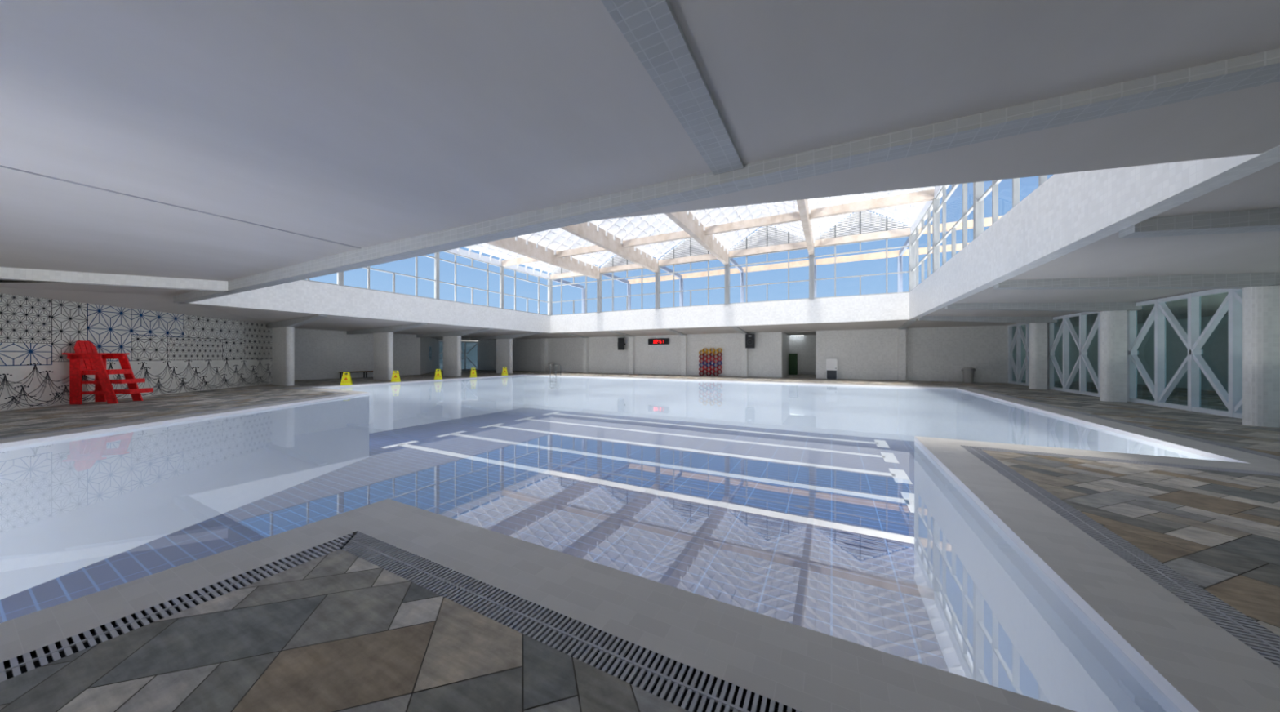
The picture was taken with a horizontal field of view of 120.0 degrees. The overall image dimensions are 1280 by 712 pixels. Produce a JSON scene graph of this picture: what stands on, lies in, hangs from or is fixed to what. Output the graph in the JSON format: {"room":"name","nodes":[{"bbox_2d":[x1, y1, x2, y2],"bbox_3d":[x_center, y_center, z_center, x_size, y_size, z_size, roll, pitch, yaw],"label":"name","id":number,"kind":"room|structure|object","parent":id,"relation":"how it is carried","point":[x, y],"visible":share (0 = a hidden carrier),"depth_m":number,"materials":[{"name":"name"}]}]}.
{"room":"indoor swimming pool","nodes":[
{"label":"indoor swimming pool","id":0,"kind":"room"},
{"bbox_2d":[0,280,271,410],"bbox_3d":[-18.754,-0.450,10.659,0.312,4.100,25.894,0,0,-14],"label":"wall","id":1,"kind":"structure","parent":0,"point":[174,353],"depth_m":13.86,"materials":[{"name":"white tile"}]},
{"bbox_2d":[294,328,420,380],"bbox_3d":[-20.445,-0.300,27.268,1.800,3.800,9.400,0,0,27],"label":"wall","id":2,"kind":"structure","parent":0,"point":[319,354],"depth_m":26.48,"materials":[{"name":"paint"}]},
{"bbox_2d":[420,337,438,374],"bbox_3d":[-20.554,-0.300,36.044,0.282,3.800,9.390,0,0,-20],"label":"wall","id":3,"kind":"structure","parent":0,"point":[426,366],"depth_m":34.91,"materials":[{"name":"paint"}]},
{"bbox_2d":[457,235,595,276],"bbox_3d":[-10.518,-7.900,22.353,5.250,1.920,21.230,0,0,27],"label":"skylight roof","id":4,"kind":"structure","parent":0,"point":[484,247],"depth_m":27.80,"materials":[{"name":"white glass"}]},
{"bbox_2d":[515,221,656,270],"bbox_3d":[-5.844,-7.900,19.930,5.280,1.920,21.230,0,0,27],"label":"skylight roof","id":5,"kind":"structure","parent":0,"point":[558,238],"depth_m":25.71,"materials":[{"name":"white paint"}]},
{"bbox_2d":[0,0,1279,340],"bbox_3d":[-4.135,-2.065,17.012,54.200,0.570,44.000,0,0,27],"label":"ceiling","id":6,"kind":"structure","parent":0,"point":[358,123],"depth_m":3.44,"materials":[{"name":"paint"}]},
{"bbox_2d":[0,266,231,292],"bbox_3d":[-15.653,-2.225,10.521,5.825,0.350,0.300,0,0,-25],"label":"ceiling beam","id":7,"kind":"structure","parent":6,"relation":"attached to","point":[6,273],"depth_m":10.58,"materials":[{"name":"concrete"}]},
{"bbox_2d":[0,164,361,248],"bbox_3d":[-9.101,-2.348,2.217,0.030,0.025,13.160,0,0,27],"label":"joint","id":8,"kind":"object","parent":6,"relation":"attached to","point":[1,166],"visible":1,"depth_m":5.60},
{"bbox_2d":[266,314,327,328],"bbox_3d":[-18.670,-1.845,19.871,6.560,0.550,0.360,0,0,27],"label":"ceiling beam","id":9,"kind":"structure","parent":6,"relation":"attached to","point":[294,322],"depth_m":19.49,"materials":[{"name":"concrete"}]},
{"bbox_2d":[182,280,550,333],"bbox_3d":[-12.849,-2.810,23.669,0.300,1.520,21.200,0,0,27],"label":"fascia beam","id":10,"kind":"structure","parent":6,"relation":"attached to","point":[301,295],"depth_m":20.12,"materials":[{"name":"concrete"}]},
{"bbox_2d":[337,271,343,285],"bbox_3d":[-15.290,-5.185,18.851,0.200,3.230,0.200,0,0,27],"label":"post","id":11,"kind":"object","parent":10,"relation":"on","point":[340,275],"visible":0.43,"depth_m":18.79,"materials":[{"name":"metal"}]},
{"bbox_2d":[445,248,550,279],"bbox_3d":[-12.846,-7.000,23.566,0.240,0.400,21.220,0,0,27],"label":"beam","id":12,"kind":"structure","parent":11,"relation":"on","point":[462,252],"depth_m":27.25,"materials":[{"name":"paint"}]},
{"bbox_2d":[343,254,435,299],"bbox_3d":[-14.093,-5.190,21.160,0.110,3.240,5.200,0,0,27],"label":"window","id":13,"kind":"structure","parent":10,"relation":"on","point":[368,268],"depth_m":21.25,"materials":[{"name":"paint"}]},
{"bbox_2d":[434,252,439,299],"bbox_3d":[-12.897,-5.185,23.468,0.200,3.230,0.200,0,0,27],"label":"post","id":14,"kind":"object","parent":10,"relation":"on","point":[437,254],"visible":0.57,"depth_m":23.38,"materials":[{"name":"paint"}]},
{"bbox_2d":[439,250,501,308],"bbox_3d":[-11.700,-5.190,25.776,0.110,3.240,5.200,0,0,27],"label":"window","id":15,"kind":"structure","parent":10,"relation":"on","point":[455,255],"depth_m":25.76,"materials":[{"name":"paint"}]},
{"bbox_2d":[499,266,503,308],"bbox_3d":[-10.504,-5.185,28.084,0.200,3.230,0.200,0,0,27],"label":"post","id":16,"kind":"object","parent":10,"relation":"on","point":[501,268],"visible":1,"depth_m":28.02,"materials":[{"name":"paint"}]},
{"bbox_2d":[503,266,549,315],"bbox_3d":[-9.284,-5.190,30.437,0.110,3.240,5.300,0,0,27],"label":"window","id":17,"kind":"structure","parent":10,"relation":"on","point":[514,277],"depth_m":30.41,"materials":[{"name":"paint"}]},
{"bbox_2d":[547,279,552,315],"bbox_3d":[-8.001,-5.185,32.870,0.300,3.230,0.300,0,0,27],"label":"post","id":18,"kind":"object","parent":10,"relation":"on","point":[549,282],"visible":0.8,"depth_m":32.74,"materials":[{"name":"metal"}]},
{"bbox_2d":[551,275,596,315],"bbox_3d":[-5.688,-5.190,31.671,5.250,3.240,0.110,0,0,27],"label":"window","id":19,"kind":"structure","parent":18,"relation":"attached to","point":[561,278],"depth_m":31.66,"materials":[{"name":"paint"}]},
{"bbox_2d":[346,322,426,334],"bbox_3d":[-17.308,-1.845,24.943,8.810,0.550,0.360,0,0,27],"label":"ceiling beam","id":20,"kind":"structure","parent":6,"relation":"attached to","point":[401,327],"depth_m":24.47,"materials":[{"name":"concrete"}]},
{"bbox_2d":[416,328,493,337],"bbox_3d":[-14.961,-1.845,29.471,8.810,0.550,0.360,0,0,27],"label":"ceiling beam","id":21,"kind":"structure","parent":6,"relation":"attached to","point":[460,333],"depth_m":29.14,"materials":[{"name":"concrete"}]},
{"bbox_2d":[471,332,542,339],"bbox_3d":[-12.522,-1.845,34.177,8.810,0.550,0.360,0,0,27],"label":"ceiling beam","id":22,"kind":"structure","parent":6,"relation":"attached to","point":[513,335],"depth_m":33.84,"materials":[{"name":"concrete"}]},
{"bbox_2d":[600,0,743,174],"bbox_3d":[-0.415,-2.235,1.536,0.350,0.130,6.345,0,0,27],"label":"ceiling beam","id":23,"kind":"structure","parent":6,"relation":"attached to","point":[652,29],"depth_m":2.83,"materials":[{"name":"concrete"}]},
{"bbox_2d":[173,48,1279,303],"bbox_3d":[-6.030,-2.810,8.194,26.650,1.520,0.300,0,0,27],"label":"fascia beam","id":24,"kind":"structure","parent":6,"relation":"attached to","point":[1263,68],"depth_m":3.92,"materials":[{"name":"paint"}]},
{"bbox_2d":[550,292,909,333],"bbox_3d":[3.648,-2.810,26.888,26.030,1.520,0.300,0,0,27],"label":"fascia beam","id":25,"kind":"structure","parent":6,"relation":"attached to","point":[895,306],"depth_m":24.79,"materials":[{"name":"concrete"}]},
{"bbox_2d":[596,272,601,312],"bbox_3d":[-3.340,-5.185,30.453,0.300,3.230,0.300,0,0,27],"label":"post","id":26,"kind":"object","parent":25,"relation":"on","point":[598,281],"visible":0.8,"depth_m":30.31,"materials":[{"name":"paint"}]},
{"bbox_2d":[600,267,655,312],"bbox_3d":[-1.014,-5.190,29.248,5.280,3.240,0.110,0,0,27],"label":"window","id":27,"kind":"structure","parent":25,"relation":"on","point":[642,276],"depth_m":29.21,"materials":[{"name":"paint"}]},
{"bbox_2d":[655,266,660,308],"bbox_3d":[1.348,-5.185,28.024,0.300,3.230,0.300,0,0,27],"label":"post","id":28,"kind":"object","parent":25,"relation":"on","point":[657,274],"visible":0.77,"depth_m":27.89,"materials":[{"name":"metal"}]},
{"bbox_2d":[659,258,724,308],"bbox_3d":[3.678,-5.190,26.816,5.290,3.240,0.110,0,0,27],"label":"window","id":29,"kind":"structure","parent":25,"relation":"on","point":[708,260],"depth_m":26.78,"materials":[{"name":"paint"}]},
{"bbox_2d":[724,257,729,304],"bbox_3d":[6.044,-5.185,25.589,0.300,3.230,0.300,0,0,27],"label":"post","id":30,"kind":"object","parent":25,"relation":"on","point":[726,266],"visible":0.67,"depth_m":25.45,"materials":[{"name":"metal"}]},
{"bbox_2d":[728,248,808,303],"bbox_3d":[8.384,-5.190,24.377,5.310,3.240,0.110,0,0,27],"label":"window","id":31,"kind":"structure","parent":25,"relation":"on","point":[788,251],"depth_m":24.17,"materials":[{"name":"paint"}]},
{"bbox_2d":[808,246,814,298],"bbox_3d":[10.758,-5.185,23.145,0.300,3.230,0.300,0,0,27],"label":"post","id":32,"kind":"object","parent":25,"relation":"on","point":[811,257],"visible":0.77,"depth_m":23.00,"materials":[{"name":"paint"}]},
{"bbox_2d":[814,235,909,298],"bbox_3d":[13.080,-5.190,21.942,5.270,3.240,0.110,0,0,27],"label":"window","id":33,"kind":"structure","parent":25,"relation":"on","point":[886,238],"depth_m":21.88,"materials":[{"name":"paint"}]},
{"bbox_2d":[918,315,1057,323],"bbox_3d":[17.390,-1.890,18.728,5.260,0.620,0.360,0,0,27],"label":"ceiling beam","id":34,"kind":"structure","parent":6,"relation":"attached to","point":[948,318],"depth_m":18.45,"materials":[{"name":"concrete"}]},
{"bbox_2d":[945,302,1142,311],"bbox_3d":[14.932,-1.890,13.987,5.260,0.620,0.360,0,0,27],"label":"ceiling beam","id":35,"kind":"structure","parent":6,"relation":"attached to","point":[1081,306],"depth_m":13.65,"materials":[{"name":"concrete"}]},
{"bbox_2d":[908,145,1279,319],"bbox_3d":[10.536,-2.810,11.547,0.320,1.520,21.200,0,0,27],"label":"fascia beam","id":36,"kind":"structure","parent":6,"relation":"attached to","point":[1067,213],"depth_m":6.82,"materials":[{"name":"paint"}]},
{"bbox_2d":[908,234,915,292],"bbox_3d":[15.322,-5.185,20.780,0.300,3.230,0.300,0,0,27],"label":"post","id":37,"kind":"object","parent":36,"relation":"on","point":[912,249],"visible":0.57,"depth_m":20.66,"materials":[{"name":"metal"}]},
{"bbox_2d":[911,202,933,286],"bbox_3d":[14.039,-5.190,18.348,0.110,3.240,5.300,0,0,27],"label":"window","id":38,"kind":"structure","parent":36,"relation":"on","point":[927,225],"depth_m":18.30,"materials":[{"name":"paint"}]},
{"bbox_2d":[933,197,939,272],"bbox_3d":[12.819,-5.185,15.995,0.200,3.230,0.200,0,0,27],"label":"post","id":39,"kind":"object","parent":36,"relation":"on","point":[935,202],"visible":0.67,"depth_m":15.92,"materials":[{"name":"metal"}]},
{"bbox_2d":[935,182,973,265],"bbox_3d":[11.623,-5.190,13.687,0.110,3.240,5.200,0,0,27],"label":"window","id":40,"kind":"structure","parent":36,"relation":"on","point":[965,212],"depth_m":13.68,"materials":[{"name":"paint"}]},
{"bbox_2d":[910,184,949,234],"bbox_3d":[10.503,-7.000,11.462,0.240,0.400,21.220,0,0,27],"label":"beam","id":41,"kind":"structure","parent":40,"relation":"on","point":[936,190],"depth_m":17.59,"materials":[{"name":"paint"}]},
{"bbox_2d":[973,181,983,239],"bbox_3d":[10.426,-5.185,11.378,0.200,3.230,0.200,0,0,27],"label":"post","id":42,"kind":"object","parent":36,"relation":"on","point":[978,187],"visible":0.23,"depth_m":11.31,"materials":[{"name":"paint"}]},
{"bbox_2d":[977,174,1047,224],"bbox_3d":[9.229,-5.190,9.070,0.110,3.240,5.200,0,0,27],"label":"window","id":43,"kind":"structure","parent":36,"relation":"on","point":[993,188],"depth_m":10.17,"materials":[{"name":"paint"}]},
{"bbox_2d":[993,271,1279,289],"bbox_3d":[12.544,-1.890,9.380,5.260,0.620,0.360,0,0,27],"label":"ceiling beam","id":44,"kind":"structure","parent":6,"relation":"attached to","point":[1222,281],"depth_m":9.12,"materials":[{"name":"concrete"}]},
{"bbox_2d":[1118,207,1279,238],"bbox_3d":[10.118,-1.890,4.701,5.260,0.620,0.360,0,0,27],"label":"ceiling beam","id":45,"kind":"structure","parent":6,"relation":"attached to","point":[1268,220],"depth_m":5.46,"materials":[{"name":"paint"}]},
{"bbox_2d":[0,369,1279,711],"bbox_3d":[-3.514,1.602,16.689,55.600,0.004,44.000,0,0,27],"label":"floor","id":46,"kind":"structure","parent":0,"point":[338,630],"depth_m":2.27,"materials":[{"name":"stone"}]},
{"bbox_2d":[62,340,153,404],"bbox_3d":[-18.217,0.542,12.719,1.660,2.115,0.880,0,0,-14],"label":"chair","id":47,"kind":"object","parent":46,"relation":"on","point":[86,360],"visible":1,"depth_m":12.41,"materials":[{"name":"red paint"}]},
{"bbox_2d":[271,326,294,385],"bbox_3d":[-19.651,0.015,20.380,1.850,3.170,0.360,0,0,27],"label":"column","id":48,"kind":"structure","parent":46,"relation":"on","point":[282,338],"depth_m":20.05,"materials":[{"name":"concrete"}]},
{"bbox_2d":[373,332,393,380],"bbox_3d":[-17.290,0.015,24.934,1.850,3.170,0.360,0,0,27],"label":"column","id":49,"kind":"structure","parent":46,"relation":"on","point":[383,342],"depth_m":24.64,"materials":[{"name":"concrete"}]},
{"bbox_2d":[443,335,461,376],"bbox_3d":[-14.943,0.015,29.462,1.850,3.170,0.360,0,0,27],"label":"column","id":50,"kind":"structure","parent":46,"relation":"on","point":[451,344],"depth_m":29.19,"materials":[{"name":"concrete"}]},
{"bbox_2d":[496,338,512,373],"bbox_3d":[-12.504,0.015,34.167,1.850,3.170,0.360,0,0,27],"label":"column","id":51,"kind":"structure","parent":46,"relation":"on","point":[504,346],"depth_m":33.96,"materials":[{"name":"concrete"}]},
{"bbox_2d":[541,337,547,371],"bbox_3d":[-9.810,-0.100,37.952,0.450,3.400,0.460,0,0,27],"label":"column","id":52,"kind":"structure","parent":46,"relation":"on","point":[544,340],"depth_m":37.78,"materials":[{"name":"concrete"}]},
{"bbox_2d":[582,337,588,373],"bbox_3d":[-5.215,-0.060,35.571,0.400,3.320,0.460,0,0,27],"label":"column","id":53,"kind":"structure","parent":46,"relation":"on","point":[585,340],"depth_m":35.39,"materials":[{"name":"concrete"}]},
{"bbox_2d":[0,374,1247,711],"bbox_3d":[-4.378,3.025,11.111,29.100,2.850,31.700,0,0,27],"label":"swimming pool","id":54,"kind":"object","parent":46,"relation":"in","point":[826,514],"visible":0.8,"depth_m":9.48,"materials":[{"name":"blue liquid"}]},
{"bbox_2d":[0,373,1279,711],"bbox_3d":[-4.378,1.620,11.111,30.700,0.040,33.300,0,0,27],"label":"coping","id":55,"kind":"object","parent":54,"relation":"on","point":[801,668],"visible":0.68,"depth_m":2.33,"materials":[{"name":"concrete"}]},
{"bbox_2d":[0,393,343,439],"bbox_3d":[-12.352,1.614,6.178,0.230,0.032,19.492,0,0,-2],"label":"drain grate","id":56,"kind":"object","parent":55,"relation":"in","point":[338,393],"visible":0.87,"depth_m":9.23,"materials":[{"name":"metal"}]},
{"bbox_2d":[0,532,355,682],"bbox_3d":[-4.924,1.614,-1.384,0.230,0.032,10.570,0,0,27],"label":"drain grate","id":57,"kind":"object","parent":55,"relation":"in","point":[15,668],"visible":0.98,"depth_m":2.30,"materials":[{"name":"metal"}]},
{"bbox_2d":[340,372,352,385],"bbox_3d":[-16.119,1.246,20.295,0.480,0.700,0.360,0,0,-25],"label":"caution sign","id":58,"kind":"object","parent":55,"relation":"on","point":[346,380],"visible":1,"depth_m":20.21,"materials":[{"name":"yellow plastic"}]},
{"bbox_2d":[391,370,400,382],"bbox_3d":[-15.054,1.246,22.784,0.480,0.700,0.360,0,0,-25],"label":"caution sign","id":59,"kind":"object","parent":55,"relation":"on","point":[395,377],"visible":1,"depth_m":22.69,"materials":[{"name":"yellow plastic"}]},
{"bbox_2d":[342,531,800,711],"bbox_3d":[0.079,1.614,1.868,6.080,0.032,0.230,0,0,27],"label":"drain grate","id":60,"kind":"object","parent":55,"relation":"in","point":[692,692],"visible":0.98,"depth_m":2.10,"materials":[{"name":"metal"}]},
{"bbox_2d":[532,373,971,387],"bbox_3d":[3.232,1.614,25.791,30.660,0.032,0.230,0,0,27],"label":"drain grate","id":61,"kind":"object","parent":55,"relation":"in","point":[532,374],"visible":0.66,"depth_m":23.03,"materials":[{"name":"metal"}]},
{"bbox_2d":[960,445,1279,667],"bbox_3d":[4.235,1.614,3.487,0.230,0.032,6.890,0,0,27],"label":"drain grate","id":62,"kind":"object","parent":55,"relation":"in","point":[1255,636],"visible":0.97,"depth_m":2.70,"materials":[{"name":"metal"}]},
{"bbox_2d":[962,445,1279,475],"bbox_3d":[7.588,1.614,5.523,4.270,0.032,0.230,0,0,27],"label":"drain grate","id":63,"kind":"object","parent":55,"relation":"in","point":[975,447],"visible":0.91,"depth_m":5.59,"materials":[{"name":"metal"}]},
{"bbox_2d":[970,387,1279,459],"bbox_3d":[13.078,1.614,11.682,0.230,0.032,16.180,0,0,27],"label":"drain grate","id":64,"kind":"object","parent":55,"relation":"in","point":[1273,456],"visible":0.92,"depth_m":7.83,"materials":[{"name":"metal"}]},
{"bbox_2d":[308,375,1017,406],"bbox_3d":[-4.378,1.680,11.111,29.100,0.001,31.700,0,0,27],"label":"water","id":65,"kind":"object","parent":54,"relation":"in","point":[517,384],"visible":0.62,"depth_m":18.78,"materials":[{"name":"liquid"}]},
{"bbox_2d":[628,336,635,373],"bbox_3d":[-0.732,-0.060,33.247,0.400,3.320,0.460,0,0,27],"label":"column","id":66,"kind":"structure","parent":46,"relation":"on","point":[631,339],"depth_m":33.04,"materials":[{"name":"concrete"}]},
{"bbox_2d":[680,335,687,375],"bbox_3d":[3.707,-0.060,30.946,0.400,3.320,0.460,0,0,27],"label":"column","id":67,"kind":"structure","parent":46,"relation":"on","point":[683,338],"depth_m":30.76,"materials":[{"name":"concrete"}]},
{"bbox_2d":[698,347,722,375],"bbox_3d":[5.717,0.483,29.971,1.881,2.226,0.300,0,0,27],"label":"rack","id":68,"kind":"object","parent":46,"relation":"on","point":[707,350],"visible":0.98,"depth_m":29.86,"materials":[{"name":"multicoloured plastic"}]},
{"bbox_2d":[741,333,747,377],"bbox_3d":[8.128,-0.060,28.654,0.400,3.320,0.460,0,0,27],"label":"column","id":69,"kind":"structure","parent":46,"relation":"on","point":[744,350],"depth_m":28.48,"materials":[{"name":"concrete"}]},
{"bbox_2d":[788,353,797,374],"bbox_3d":[13.237,0.700,31.947,0.680,1.800,0.610,0,0,27],"label":"door","id":70,"kind":"structure","parent":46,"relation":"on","point":[793,357],"depth_m":31.72,"materials":[{"name":"metal"}]},
{"bbox_2d":[826,358,837,378],"bbox_3d":[13.415,0.895,25.857,0.700,1.410,0.500,0,0,27],"label":"water dispenser","id":71,"kind":"object","parent":46,"relation":"on","point":[831,363],"visible":0.94,"depth_m":25.68,"materials":[{"name":"white paint"}]},
{"bbox_2d":[897,328,906,380],"bbox_3d":[17.033,-0.060,24.038,0.400,3.320,0.460,0,0,27],"label":"column","id":72,"kind":"structure","parent":46,"relation":"on","point":[901,332],"depth_m":23.83,"materials":[{"name":"concrete"}]},
{"bbox_2d":[961,367,976,382],"bbox_3d":[19.848,1.135,22.320,0.605,0.930,0.605,0,0,-25],"label":"litter bin","id":73,"kind":"object","parent":46,"relation":"on","point":[968,372],"visible":0.98,"depth_m":22.14,"materials":[{"name":"plastic"}]},
{"bbox_2d":[1008,323,1048,389],"bbox_3d":[20.791,-0.115,19.770,0.180,3.430,4.640,0,0,27],"label":"window","id":74,"kind":"structure","parent":46,"relation":"on","point":[1018,333],"depth_m":20.71,"materials":[{"name":"paint"}]},
{"bbox_2d":[1029,322,1047,389],"bbox_3d":[19.166,0.005,17.830,0.540,3.190,0.400,0,0,27],"label":"column","id":75,"kind":"structure","parent":46,"relation":"on","point":[1037,331],"depth_m":17.66,"materials":[{"name":"concrete"}]},
{"bbox_2d":[1048,311,1099,396],"bbox_3d":[18.572,-0.115,15.491,0.180,3.430,5.120,0,0,27],"label":"window","id":76,"kind":"structure","parent":46,"relation":"on","point":[1073,340],"depth_m":16.01,"materials":[{"name":"paint"}]},
{"bbox_2d":[1099,310,1127,402],"bbox_3d":[16.708,0.005,13.089,0.540,3.190,0.400,0,0,27],"label":"column","id":77,"kind":"structure","parent":46,"relation":"on","point":[1113,324],"depth_m":12.93,"materials":[{"name":"concrete"}]},
{"bbox_2d":[1127,288,1242,418],"bbox_3d":[16.110,-0.115,10.741,0.180,3.430,5.120,0,0,27],"label":"window","id":78,"kind":"structure","parent":46,"relation":"on","point":[1184,352],"depth_m":10.79,"materials":[{"name":"paint"}]},
{"bbox_2d":[1242,284,1279,427],"bbox_3d":[14.320,0.005,8.482,0.540,3.190,0.400,0,0,27],"label":"column","id":79,"kind":"structure","parent":46,"relation":"on","point":[1260,304],"depth_m":8.39,"materials":[{"name":"concrete"}]},
{"bbox_2d":[587,210,715,262],"bbox_3d":[-1.152,-7.900,17.498,5.290,1.920,21.230,0,0,27],"label":"skylight roof","id":80,"kind":"structure","parent":0,"point":[641,226],"depth_m":24.01,"materials":[{"name":"white paint"}]},
{"bbox_2d":[478,324,1008,382],"bbox_3d":[1.747,-0.300,32.379,46.100,3.800,0.300,0,0,27],"label":"wall","id":81,"kind":"structure","parent":0,"point":[932,353],"depth_m":26.46,"materials":[{"name":"paint"}]},
{"bbox_2d":[438,340,478,370],"bbox_3d":[-20.414,-0.030,41.669,4.145,3.260,0.140,0,0,-36],"label":"door","id":82,"kind":"structure","parent":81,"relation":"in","point":[469,349],"depth_m":42.23,"materials":[{"name":"paint"}]},
{"bbox_2d":[648,337,669,344],"bbox_3d":[1.623,-1.260,32.184,1.960,0.520,0.140,0,0,27],"label":"digital clock","id":83,"kind":"object","parent":81,"relation":"attached to","point":[663,340],"visible":1,"depth_m":32.10,"materials":[{"name":"black plastic"}]},
{"bbox_2d":[745,333,755,348],"bbox_3d":[8.509,-1.140,28.364,0.680,1.080,0.705,0,0,29],"label":"wall speaker","id":84,"kind":"object","parent":81,"relation":"attached to","point":[749,338],"visible":1,"depth_m":28.09,"materials":[{"name":"black plastic"}]},
{"bbox_2d":[686,200,805,253],"bbox_3d":[3.554,-7.900,15.059,5.310,1.920,21.230,0,0,27],"label":"skylight roof","id":85,"kind":"structure","parent":0,"point":[770,235],"depth_m":22.59,"materials":[{"name":"white paint"}]},
{"bbox_2d":[627,242,969,284],"bbox_3d":[10.730,-7.000,28.849,26.700,0.400,0.240,0,0,27],"label":"timber beam","id":86,"kind":"structure","parent":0,"point":[922,251],"depth_m":28.06,"materials":[{"name":"beige wood"}]},
{"bbox_2d":[782,332,815,377],"bbox_3d":[13.094,-0.200,29.932,2.900,3.600,5.800,0,0,27],"label":"wall","id":87,"kind":"structure","parent":0,"point":[804,346],"depth_m":32.08,"materials":[{"name":"paint"}]},
{"bbox_2d":[806,186,935,243],"bbox_3d":[8.250,-7.900,12.624,5.270,1.920,21.230,0,0,27],"label":"skylight roof","id":88,"kind":"structure","parent":0,"point":[860,222],"depth_m":21.06,"materials":[{"name":"white glass"}]},
{"bbox_3d":[-6.707,-2.650,18.570,63.000,0.100,45.200,0,0,27],"label":"roof slab","id":89,"kind":"structure","parent":0,"visible":0},
{"bbox_2d":[626,284,631,310],"bbox_3d":[-1.034,-4.750,34.946,0.260,4.100,0.260,0,0,27],"label":"post","id":90,"kind":"object","parent":89,"relation":"on","point":[628,286],"visible":0.57,"depth_m":34.84,"materials":[{"name":"metal"}]},
{"bbox_2d":[680,278,683,306],"bbox_3d":[3.654,-4.750,32.516,0.260,4.100,0.260,0,0,27],"label":"post","id":91,"kind":"object","parent":89,"relation":"on","point":[681,279],"visible":0.57,"depth_m":32.39,"materials":[{"name":"metal"}]},
{"bbox_2d":[740,271,744,302],"bbox_3d":[8.351,-4.750,30.082,0.260,4.100,0.260,0,0,27],"label":"post","id":92,"kind":"object","parent":89,"relation":"on","point":[742,274],"visible":0.57,"depth_m":29.98,"materials":[{"name":"metal"}]},
{"bbox_2d":[897,255,902,292],"bbox_3d":[17.744,-4.750,25.213,0.260,4.100,0.260,0,0,27],"label":"post","id":93,"kind":"object","parent":89,"relation":"on","point":[900,259],"visible":0.57,"depth_m":25.11,"materials":[{"name":"metal"}]},
{"bbox_3d":[20.169,-4.750,18.267,0.260,4.100,0.260,0,0,27],"label":"post","id":94,"kind":"object","parent":89,"relation":"on","visible":0},
{"bbox_2d":[918,215,1003,234],"bbox_3d":[17.861,-7.000,19.464,5.400,0.400,0.240,0,0,27],"label":"timber beam","id":95,"kind":"structure","parent":94,"relation":"on","point":[987,221],"depth_m":19.74,"materials":[{"name":"wood"}]},
{"bbox_3d":[-6.042,-5.185,8.172,26.650,3.230,0.250,0,0,27],"label":"wall","id":96,"kind":"structure","parent":0,"visible":0},
{"bbox_2d":[484,236,599,279],"bbox_3d":[-8.185,-6.760,21.149,0.280,0.920,21.220,0,0,27],"label":"timber beam","id":97,"kind":"structure","parent":96,"relation":"attached to","point":[519,246],"depth_m":24.44,"materials":[{"name":"beige wood"}]},
{"bbox_2d":[502,256,540,266],"bbox_3d":[-8.173,-7.000,26.877,4.970,0.400,0.240,0,0,27],"label":"timber beam","id":98,"kind":"structure","parent":97,"relation":"attached to","point":[525,260],"depth_m":27.15,"materials":[{"name":"wood"}]},
{"bbox_2d":[550,271,582,279],"bbox_3d":[-5.688,-7.000,31.671,4.970,0.400,0.240,0,0,27],"label":"timber beam","id":99,"kind":"structure","parent":97,"relation":"attached to","point":[569,273],"depth_m":31.98,"materials":[{"name":"wood"}]},
{"bbox_2d":[556,244,607,257],"bbox_3d":[-3.499,-7.000,24.454,5.000,0.400,0.240,0,0,27],"label":"timber beam","id":100,"kind":"structure","parent":97,"relation":"attached to","point":[591,249],"depth_m":24.60,"materials":[{"name":"wood"}]},
{"bbox_2d":[600,263,644,272],"bbox_3d":[-1.014,-7.000,29.248,5.000,0.400,0.240,0,0,27],"label":"timber beam","id":101,"kind":"structure","parent":97,"relation":"attached to","point":[632,266],"depth_m":29.41,"materials":[{"name":"wood"}]},
{"bbox_2d":[560,222,658,272],"bbox_3d":[-3.498,-6.760,18.720,0.280,0.920,21.220,0,0,27],"label":"timber beam","id":102,"kind":"structure","parent":96,"relation":"attached to","point":[590,233],"depth_m":21.86,"materials":[{"name":"beige wood"}]},
{"bbox_2d":[622,230,692,248],"bbox_3d":[1.193,-7.000,22.021,5.010,0.400,0.240,0,0,27],"label":"timber beam","id":103,"kind":"structure","parent":102,"relation":"attached to","point":[677,235],"depth_m":22.04,"materials":[{"name":"beige wood"}]},
{"bbox_2d":[658,253,716,266],"bbox_3d":[3.678,-7.000,26.816,5.010,0.400,0.240,0,0,27],"label":"timber beam","id":104,"kind":"structure","parent":102,"relation":"attached to","point":[707,256],"depth_m":26.82,"materials":[{"name":"wood"}]},
{"bbox_2d":[664,211,728,264],"bbox_3d":[1.199,-6.760,16.285,0.280,0.920,21.220,0,0,27],"label":"timber beam","id":105,"kind":"structure","parent":96,"relation":"attached to","point":[683,220],"depth_m":19.90,"materials":[{"name":"beige wood"}]},
{"bbox_2d":[728,241,807,257],"bbox_3d":[8.384,-7.000,24.377,5.030,0.400,0.240,0,0,27],"label":"timber beam","id":106,"kind":"structure","parent":105,"relation":"attached to","point":[799,245],"depth_m":24.22,"materials":[{"name":"beige wood"}]},
{"bbox_2d":[796,199,813,254],"bbox_3d":[5.913,-6.760,13.841,0.280,0.920,21.220,0,0,27],"label":"timber beam","id":107,"kind":"structure","parent":96,"relation":"attached to","point":[802,205],"depth_m":17.77,"materials":[{"name":"beige wood"}]},
{"bbox_2d":[704,211,800,235],"bbox_3d":[5.899,-7.000,19.582,5.030,0.400,0.240,0,0,27],"label":"timber beam","id":108,"kind":"structure","parent":107,"relation":"attached to","point":[793,216],"depth_m":19.42,"materials":[{"name":"beige wood"}]},
{"bbox_2d":[813,227,910,246],"bbox_3d":[13.080,-7.000,21.942,4.990,0.400,0.240,0,0,27],"label":"timber beam","id":109,"kind":"structure","parent":107,"relation":"attached to","point":[901,232],"depth_m":21.77,"materials":[{"name":"beige wood"}]},
{"bbox_2d":[808,189,933,219],"bbox_3d":[10.595,-7.000,17.148,4.990,0.400,0.240,0,0,27],"label":"timber beam","id":110,"kind":"structure","parent":107,"relation":"attached to","point":[926,195],"depth_m":16.96,"materials":[{"name":"beige wood"}]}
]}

